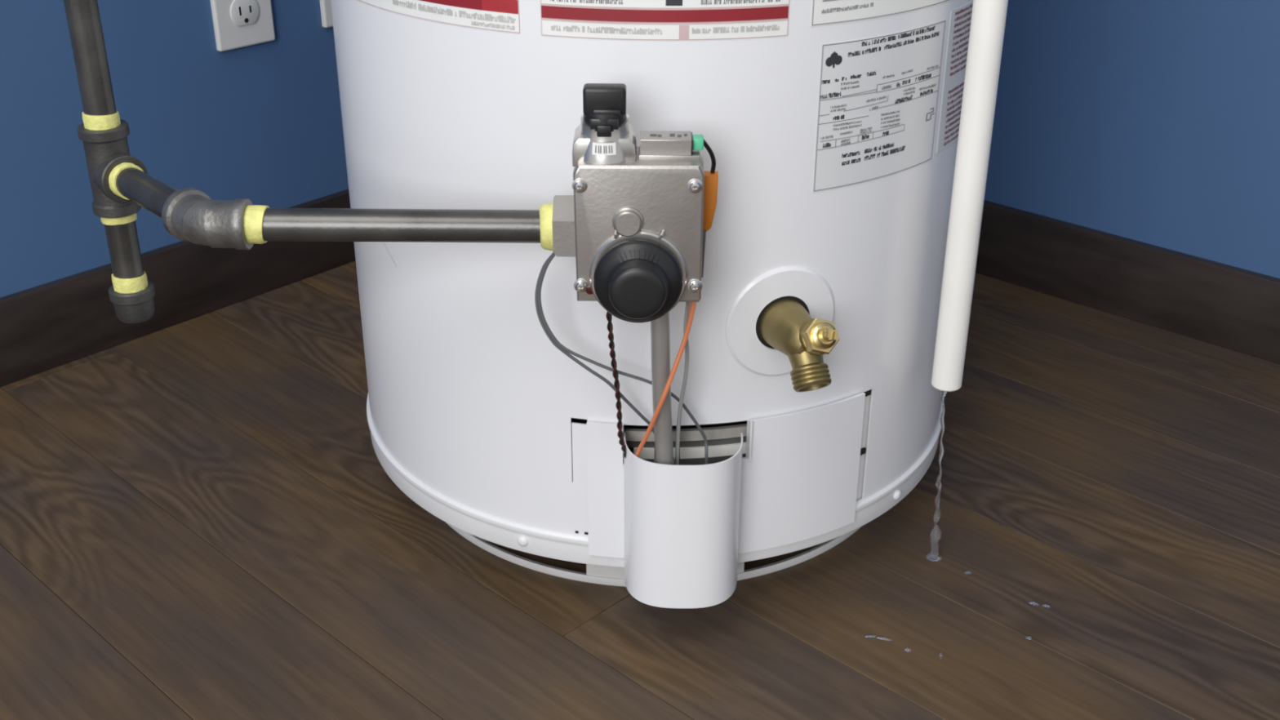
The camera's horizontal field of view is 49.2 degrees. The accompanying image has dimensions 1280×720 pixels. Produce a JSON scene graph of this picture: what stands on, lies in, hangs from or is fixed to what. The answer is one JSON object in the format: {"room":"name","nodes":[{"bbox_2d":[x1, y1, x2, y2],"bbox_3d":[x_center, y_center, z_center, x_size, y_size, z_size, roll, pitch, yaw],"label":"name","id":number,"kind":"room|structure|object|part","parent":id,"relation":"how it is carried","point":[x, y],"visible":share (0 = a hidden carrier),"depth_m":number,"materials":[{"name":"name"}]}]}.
{"room":"utility room","nodes":[
{"label":"utility room","id":0,"kind":"room"},
{"bbox_2d":[0,0,348,297],"bbox_3d":[-0.889,-0.995,0.670,0.100,2.520,2.677,22,34,37],"label":"wall","id":1,"kind":"structure","parent":0,"point":[261,123],"depth_m":1.45,"materials":[{"name":"blue paint"}]},
{"bbox_2d":[0,189,355,386],"bbox_3d":[-0.889,0.108,1.140,0.012,0.088,2.565,22,34,37],"label":"baseboard","id":2,"kind":"structure","parent":1,"relation":"attached to","point":[46,326],"depth_m":1.50,"materials":[{"name":"brown wood"}]},
{"bbox_2d":[210,0,275,51],"bbox_3d":[-0.420,-0.387,1.473,0.008,0.114,0.070,23,34,37],"label":"wall socket","id":3,"kind":"object","parent":1,"relation":"attached to","point":[237,24],"visible":1,"depth_m":1.48,"materials":[{"name":"white plastic"}]},
{"bbox_2d":[320,0,333,27],"bbox_3d":[-0.326,-0.432,1.560,0.017,0.114,0.070,22,34,37],"label":"wall plate","id":4,"kind":"object","parent":1,"relation":"attached to","point":[325,5],"visible":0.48,"depth_m":1.56,"materials":[{"name":"white plastic"}]},
{"bbox_2d":[0,260,1279,719],"bbox_3d":[-0.028,0.511,0.481,2.324,0.030,2.577,22,34,37],"label":"floor","id":5,"kind":"structure","parent":0,"point":[202,518],"depth_m":1.13,"materials":[{"name":"brown wood"}]},
{"bbox_2d":[330,0,973,608],"bbox_3d":[0.029,-0.550,0.959,0.514,1.432,0.557,-22,34,-36],"label":"water heater","id":6,"kind":"object","parent":5,"relation":"on","point":[719,358],"visible":0.9,"depth_m":0.97,"materials":[{"name":"white metal"}]},
{"bbox_2d":[63,0,553,323],"bbox_3d":[-0.222,-0.914,0.491,0.360,2.064,0.096,9,28,16],"label":"gas pipe","id":7,"kind":"object","parent":6,"relation":"attached to","point":[121,184],"visible":0.99,"depth_m":0.89,"materials":[{"name":"metal"}]},
{"bbox_3d":[-0.021,-0.147,0.838,0.026,0.034,0.029,1,27,1],"label":"gas knob","id":8,"kind":"part","parent":6,"relation":"part of","materials":[{"name":"black plastic"}]},
{"bbox_3d":[-0.001,-0.051,0.864,0.061,0.061,0.004,1,27,1],"label":"dial plate","id":9,"kind":"part","parent":6,"relation":"part of","materials":[{"name":"metal"}]},
{"bbox_3d":[0.041,0.090,1.036,0.140,0.050,0.015,-3,27,-6],"label":"chamber door","id":10,"kind":"part","parent":6,"relation":"part of","materials":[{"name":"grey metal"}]},
{"bbox_3d":[0.066,0.090,1.032,0.210,0.113,0.025,-6,27,-11],"label":"access panel","id":11,"kind":"part","parent":6,"relation":"part of","materials":[{"name":"white metal"}]},
{"bbox_3d":[0.099,-0.027,0.974,0.083,0.083,0.006,-9,28,-18],"label":"plate","id":12,"kind":"part","parent":6,"relation":"part of","materials":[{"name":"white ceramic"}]},
{"bbox_3d":[0.124,-0.016,0.919,0.009,0.013,0.015,-9,28,-17],"label":"stem","id":13,"kind":"part","parent":6,"relation":"part of","materials":[{"name":"gold metal"}]},
{"bbox_2d":[931,0,1008,391],"bbox_3d":[0.228,-0.446,0.836,0.040,1.036,0.023,20,33,34],"label":"pipe","id":14,"kind":"object","parent":6,"relation":"attached to","point":[988,21],"visible":1,"depth_m":0.98,"materials":[{"name":"white plastic"}]},
{"bbox_2d":[864,635,876,637],"bbox_3d":[0.173,0.207,1.048,0.010,0.001,0.003,-2,27,-4],"label":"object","id":15,"kind":"object","parent":5,"relation":"on","point":[866,636],"visible":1,"depth_m":1.05,"materials":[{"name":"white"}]},
{"bbox_2d":[875,636,892,640],"bbox_3d":[0.183,0.208,1.046,0.012,0.001,0.003,7,28,13],"label":"water droplet","id":16,"kind":"object","parent":5,"relation":"on","point":[878,637],"visible":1,"depth_m":1.04,"materials":[{"name":"white"}]},
{"bbox_2d":[904,648,911,652],"bbox_3d":[0.198,0.214,1.034,0.005,0.002,0.004,1,27,1],"label":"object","id":17,"kind":"object","parent":5,"relation":"on","point":[908,650],"visible":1,"depth_m":1.03,"materials":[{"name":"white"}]},
{"bbox_2d":[925,390,946,561],"bbox_3d":[0.237,0.089,1.101,0.013,0.166,0.020,18,32,31],"label":"trickle","id":18,"kind":"object","parent":5,"relation":"on","point":[935,534],"visible":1,"depth_m":1.12,"materials":[{"name":"white"}]},
{"bbox_2d":[1028,601,1039,605],"bbox_3d":[0.306,0.189,1.085,0.008,0.002,0.003,10,28,18],"label":"water droplet","id":19,"kind":"object","parent":5,"relation":"on","point":[1034,603],"visible":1,"depth_m":1.08,"materials":[{"name":"white"}]},
{"bbox_2d":[1041,604,1050,608],"bbox_3d":[0.315,0.190,1.082,0.007,0.002,0.003,10,28,18],"label":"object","id":20,"kind":"object","parent":5,"relation":"on","point":[1043,605],"visible":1,"depth_m":1.08,"materials":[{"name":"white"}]},
{"bbox_2d":[984,0,1279,278],"bbox_3d":[0.874,-1.055,0.801,2.324,2.520,0.100,22,34,37],"label":"wall","id":21,"kind":"structure","parent":0,"point":[1156,122],"depth_m":1.47,"materials":[{"name":"blue paint"}]},
{"bbox_2d":[975,200,1279,364],"bbox_3d":[0.833,0.031,1.305,2.324,0.088,0.012,22,34,37],"label":"baseboard","id":22,"kind":"structure","parent":21,"relation":"attached to","point":[1224,305],"depth_m":1.53,"materials":[{"name":"brown wood"}]}
]}

